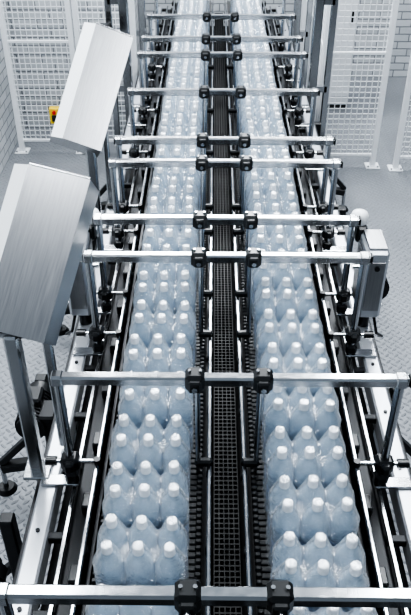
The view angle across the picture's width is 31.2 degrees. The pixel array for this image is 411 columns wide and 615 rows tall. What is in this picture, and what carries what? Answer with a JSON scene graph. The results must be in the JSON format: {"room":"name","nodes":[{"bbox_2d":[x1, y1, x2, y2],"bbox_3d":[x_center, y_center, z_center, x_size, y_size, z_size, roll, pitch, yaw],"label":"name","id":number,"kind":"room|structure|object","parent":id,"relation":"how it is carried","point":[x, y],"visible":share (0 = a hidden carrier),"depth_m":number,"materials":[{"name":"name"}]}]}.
{"room":"processing plant","nodes":[
{"label":"processing plant","id":0,"kind":"room"},
{"bbox_2d":[0,1,23,174],"bbox_3d":[-2.016,-0.987,3.342,0.140,3.800,8.100,0,37,0],"label":"wall","id":1,"kind":"structure","parent":0,"point":[8,133],"depth_m":7.03,"materials":[{"name":"white paint"}]},
{"bbox_2d":[0,77,410,609],"bbox_3d":[0.542,0.147,5.085,9.000,0.100,11.400,0,37,0],"label":"floor","id":2,"kind":"structure","parent":0,"point":[385,195],"depth_m":6.17,"materials":[{"name":"grey metal"}]},
{"bbox_2d":[0,512,39,608],"bbox_3d":[-0.902,1.127,3.028,0.389,0.780,0.110,0,37,0],"label":"machine support foot","id":3,"kind":"object","parent":2,"relation":"on","point":[9,529],"visible":0.39,"depth_m":2.86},
{"bbox_2d":[0,374,48,496],"bbox_3d":[-0.914,0.649,3.671,0.389,0.780,0.110,0,37,0],"label":"machine support foot","id":4,"kind":"object","parent":2,"relation":"on","point":[7,464],"visible":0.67,"depth_m":3.77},
{"bbox_2d":[0,0,83,153],"bbox_3d":[-1.510,-2.469,6.595,0.730,2.300,0.130,0,37,0],"label":"fence","id":5,"kind":"object","parent":2,"relation":"on","point":[67,3],"visible":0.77,"depth_m":6.73,"materials":[{"name":"white metal"}]},
{"bbox_2d":[49,106,58,123],"bbox_3d":[-1.430,-1.824,6.985,0.100,0.160,0.080,0,37,0],"label":"switch box","id":6,"kind":"object","parent":5,"relation":"attached to","point":[53,110],"visible":0.8,"depth_m":6.96,"materials":[{"name":"yellow plastic"}]},
{"bbox_2d":[59,237,96,335],"bbox_3d":[-0.840,-0.155,4.754,0.389,0.780,0.110,0,37,0],"label":"machine support foot","id":7,"kind":"object","parent":2,"relation":"on","point":[64,328],"visible":0.2,"depth_m":4.91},
{"bbox_2d":[71,0,139,141],"bbox_3d":[-0.900,-2.465,6.590,0.630,2.300,0.130,0,37,0],"label":"fence","id":8,"kind":"object","parent":2,"relation":"on","point":[74,4],"visible":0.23,"depth_m":6.54,"materials":[{"name":"white metal"}]},
{"bbox_2d":[100,184,126,209],"bbox_3d":[-0.805,-0.990,5.878,0.389,0.780,0.110,0,37,0],"label":"machine support foot","id":9,"kind":"object","parent":2,"relation":"on","point":[103,189],"visible":0.02,"depth_m":5.92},
{"bbox_2d":[12,0,410,614],"bbox_3d":[0.105,-0.563,5.156,1.454,0.955,8.358,0,37,0],"label":"conveyor","id":10,"kind":"object","parent":2,"relation":"on","point":[228,567],"visible":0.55,"depth_m":3.11,"materials":[{"name":"grey"}]},
{"bbox_2d":[0,558,7,614],"bbox_3d":[-0.766,1.000,2.584,0.182,0.177,0.280,0,37,0],"label":"motor","id":11,"kind":"object","parent":10,"relation":"attached to","point":[3,569],"visible":0.26,"depth_m":2.64,"materials":[{"name":"black"}]},
{"bbox_2d":[15,380,53,437],"bbox_3d":[-0.736,0.432,3.282,0.182,0.177,0.280,0,37,0],"label":"motor","id":12,"kind":"object","parent":10,"relation":"attached to","point":[41,394],"visible":0.55,"depth_m":3.19,"materials":[{"name":"black metal"}]},
{"bbox_2d":[0,163,98,479],"bbox_3d":[-0.580,0.059,2.632,0.318,1.107,0.541,11,38,15],"label":"control panel","id":13,"kind":"object","parent":10,"relation":"on","point":[46,213],"visible":0.98,"depth_m":2.41,"materials":[{"name":"metal"}]},
{"bbox_2d":[65,208,99,334],"bbox_3d":[-0.575,-0.135,3.431,0.197,0.625,0.282,0,37,0],"label":"sensor","id":14,"kind":"object","parent":10,"relation":"attached to","point":[79,302],"visible":0.46,"depth_m":3.33,"materials":[{"name":"grey metal"}]},
{"bbox_2d":[49,22,132,227],"bbox_3d":[-0.614,-1.008,4.114,0.308,1.052,0.630,13,38,16],"label":"control panel","id":15,"kind":"object","parent":10,"relation":"on","point":[94,79],"visible":0.94,"depth_m":3.91,"materials":[{"name":"metal"}]},
{"bbox_2d":[69,0,213,614],"bbox_3d":[-0.165,-0.911,4.800,0.436,0.130,8.210,0,37,0],"label":"rails","id":16,"kind":"object","parent":10,"relation":"on","point":[195,505],"visible":0.25,"depth_m":2.92,"materials":[{"name":"black"}]},
{"bbox_2d":[85,0,206,614],"bbox_3d":[-0.157,-1.190,4.878,0.284,0.312,7.252,0,37,0],"label":"packs","id":17,"kind":"object","parent":16,"relation":"on","point":[147,483],"visible":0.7,"depth_m":2.66,"materials":[{"name":"clear plastic"}]},
{"bbox_2d":[0,579,410,614],"bbox_3d":[0.070,0.922,1.952,1.380,0.592,0.089,0,37,0],"label":"gantry","id":18,"kind":"object","parent":10,"relation":"on","point":[279,596],"visible":1,"depth_m":1.79,"materials":[{"name":"silver metal"}]},
{"bbox_2d":[138,11,298,81],"bbox_3d":[0.123,-2.131,6.062,1.380,0.592,0.089,0,37,0],"label":"gantry","id":19,"kind":"object","parent":10,"relation":"on","point":[207,17],"visible":0.81,"depth_m":5.91,"materials":[{"name":"silver metal"}]},
{"bbox_2d":[128,49,310,126],"bbox_3d":[0.113,-1.558,5.291,1.380,0.592,0.089,0,37,0],"label":"gantry","id":20,"kind":"object","parent":10,"relation":"on","point":[205,55],"visible":0.9,"depth_m":5.15,"materials":[{"name":"silver metal"}]},
{"bbox_2d":[147,0,293,51],"bbox_3d":[0.131,-2.578,6.664,1.380,0.592,0.089,0,37,0],"label":"gantry","id":21,"kind":"object","parent":10,"relation":"on","point":[157,46],"visible":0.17,"depth_m":6.68,"materials":[{"name":"silver metal"}]},
{"bbox_2d":[134,33,308,107],"bbox_3d":[0.117,-1.779,5.588,1.380,0.592,0.089,0,37,0],"label":"gantry","id":22,"kind":"object","parent":10,"relation":"on","point":[236,39],"visible":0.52,"depth_m":5.43,"materials":[{"name":"silver metal"}]},
{"bbox_2d":[122,85,322,169],"bbox_3d":[0.105,-1.129,4.713,1.380,0.592,0.089,0,37,0],"label":"gantry","id":23,"kind":"object","parent":10,"relation":"on","point":[240,92],"visible":0.82,"depth_m":4.57,"materials":[{"name":"silver metal"}]},
{"bbox_2d":[102,155,345,251],"bbox_3d":[0.095,-0.527,3.903,1.380,0.592,0.089,0,37,0],"label":"gantry","id":24,"kind":"object","parent":10,"relation":"on","point":[202,163],"visible":0.94,"depth_m":3.75,"materials":[{"name":"silver metal"}]},
{"bbox_2d":[107,133,340,226],"bbox_3d":[0.098,-0.694,4.127,1.380,0.592,0.089,0,37,0],"label":"gantry","id":25,"kind":"object","parent":10,"relation":"on","point":[202,140],"visible":0.76,"depth_m":3.98,"materials":[{"name":"silver metal"}]},
{"bbox_2d":[72,248,376,357],"bbox_3d":[0.086,0.004,3.188,1.380,0.592,0.089,0,37,0],"label":"gantry","id":26,"kind":"object","parent":10,"relation":"on","point":[199,258],"visible":0.97,"depth_m":3.04,"materials":[{"name":"silver metal"}]},
{"bbox_2d":[41,367,410,488],"bbox_3d":[0.078,0.451,2.586,1.380,0.592,0.089,0,37,0],"label":"gantry","id":27,"kind":"object","parent":10,"relation":"on","point":[194,379],"visible":0.97,"depth_m":2.44,"materials":[{"name":"silver metal"}]},
{"bbox_2d":[92,211,361,315],"bbox_3d":[0.089,-0.181,3.437,1.380,0.592,0.089,0,37,0],"label":"gantry","id":28,"kind":"object","parent":10,"relation":"on","point":[250,220],"visible":0.84,"depth_m":3.29,"materials":[{"name":"silver metal"}]},
{"bbox_2d":[224,0,388,614],"bbox_3d":[0.375,-0.908,4.795,0.436,0.130,8.210,0,37,0],"label":"rails","id":29,"kind":"object","parent":10,"relation":"on","point":[262,570],"visible":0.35,"depth_m":2.90,"materials":[{"name":"black"}]},
{"bbox_2d":[233,0,377,614],"bbox_3d":[0.371,-1.219,4.916,0.287,0.312,7.435,0,37,0],"label":"packs","id":30,"kind":"object","parent":29,"relation":"on","point":[313,517],"visible":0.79,"depth_m":2.66,"materials":[{"name":"clear plastic"}]},
{"bbox_2d":[351,209,389,336],"bbox_3d":[0.752,-0.127,3.420,0.197,0.625,0.282,0,37,0],"label":"sensor","id":31,"kind":"object","parent":10,"relation":"attached to","point":[371,241],"visible":0.83,"depth_m":3.29,"materials":[{"name":"grey metal"}]},
{"bbox_2d":[382,277,389,298],"bbox_3d":[0.917,-0.184,4.112,0.182,0.177,0.280,0,37,0],"label":"motor","id":32,"kind":"object","parent":10,"relation":"attached to","point":[386,286],"visible":0.12,"depth_m":4.01,"materials":[{"name":"black plastic"}]},
{"bbox_2d":[128,0,312,87],"bbox_3d":[0.138,-3.088,7.172,1.830,2.605,0.150,0,37,0],"label":"frame","id":33,"kind":"object","parent":2,"relation":"on","point":[305,33],"visible":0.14,"depth_m":7.33,"materials":[{"name":"silver metal"}]},
{"bbox_2d":[104,0,338,182],"bbox_3d":[0.122,-2.163,5.928,1.830,2.605,0.150,0,37,0],"label":"frame","id":34,"kind":"object","parent":2,"relation":"on","point":[122,4],"visible":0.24,"depth_m":5.97,"materials":[{"name":"silver metal"}]},
{"bbox_2d":[299,0,329,120],"bbox_3d":[1.069,-2.930,7.215,0.132,2.300,2.231,1,37,1],"label":"fence","id":35,"kind":"object","parent":2,"relation":"on","point":[304,2],"visible":0.16,"depth_m":6.76,"materials":[{"name":"white metal"}]},
{"bbox_2d":[314,121,348,211],"bbox_3d":[1.038,-1.157,6.103,0.389,0.780,0.110,0,37,0],"label":"machine support foot","id":36,"kind":"object","parent":2,"relation":"on","point":[341,190],"visible":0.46,"depth_m":6.19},
{"bbox_2d":[338,206,345,285],"bbox_3d":[1.024,-0.322,4.979,0.389,0.780,0.110,0,37,0],"label":"machine support foot","id":37,"kind":"object","parent":2,"relation":"on","point":[342,209],"visible":0.03,"depth_m":4.75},
{"bbox_2d":[328,0,359,107],"bbox_3d":[1.364,-3.065,7.774,0.420,1.850,0.485,0,37,0],"label":"tall cabinet","id":38,"kind":"object","parent":2,"relation":"on","point":[342,7],"visible":0.44,"depth_m":7.76,"materials":[{"name":"white plastic"}]},
{"bbox_2d":[319,0,399,168],"bbox_3d":[1.327,-2.272,6.330,0.650,2.300,0.130,0,37,0],"label":"fence","id":39,"kind":"object","parent":2,"relation":"on","point":[372,164],"visible":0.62,"depth_m":6.48,"materials":[{"name":"white metal"}]},
{"bbox_2d":[387,55,410,171],"bbox_3d":[2.381,-2.236,6.281,1.300,2.300,0.130,0,37,0],"label":"fence","id":40,"kind":"object","parent":2,"relation":"on","point":[395,167],"visible":1,"depth_m":6.73,"materials":[{"name":"white metal"}]},
{"bbox_2d":[389,388,410,467],"bbox_3d":[1.026,0.691,3.614,0.389,0.780,0.110,0,37,0],"label":"machine support foot","id":41,"kind":"object","parent":2,"relation":"on","point":[407,444],"visible":0.07,"depth_m":3.60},
{"bbox_2d":[5,0,410,127],"bbox_3d":[1.475,-3.917,7.287,7.020,3.800,1.740,0,37,0],"label":"wall","id":42,"kind":"structure","parent":0,"point":[401,51],"depth_m":7.67,"materials":[{"name":"white paint"}]}
]}

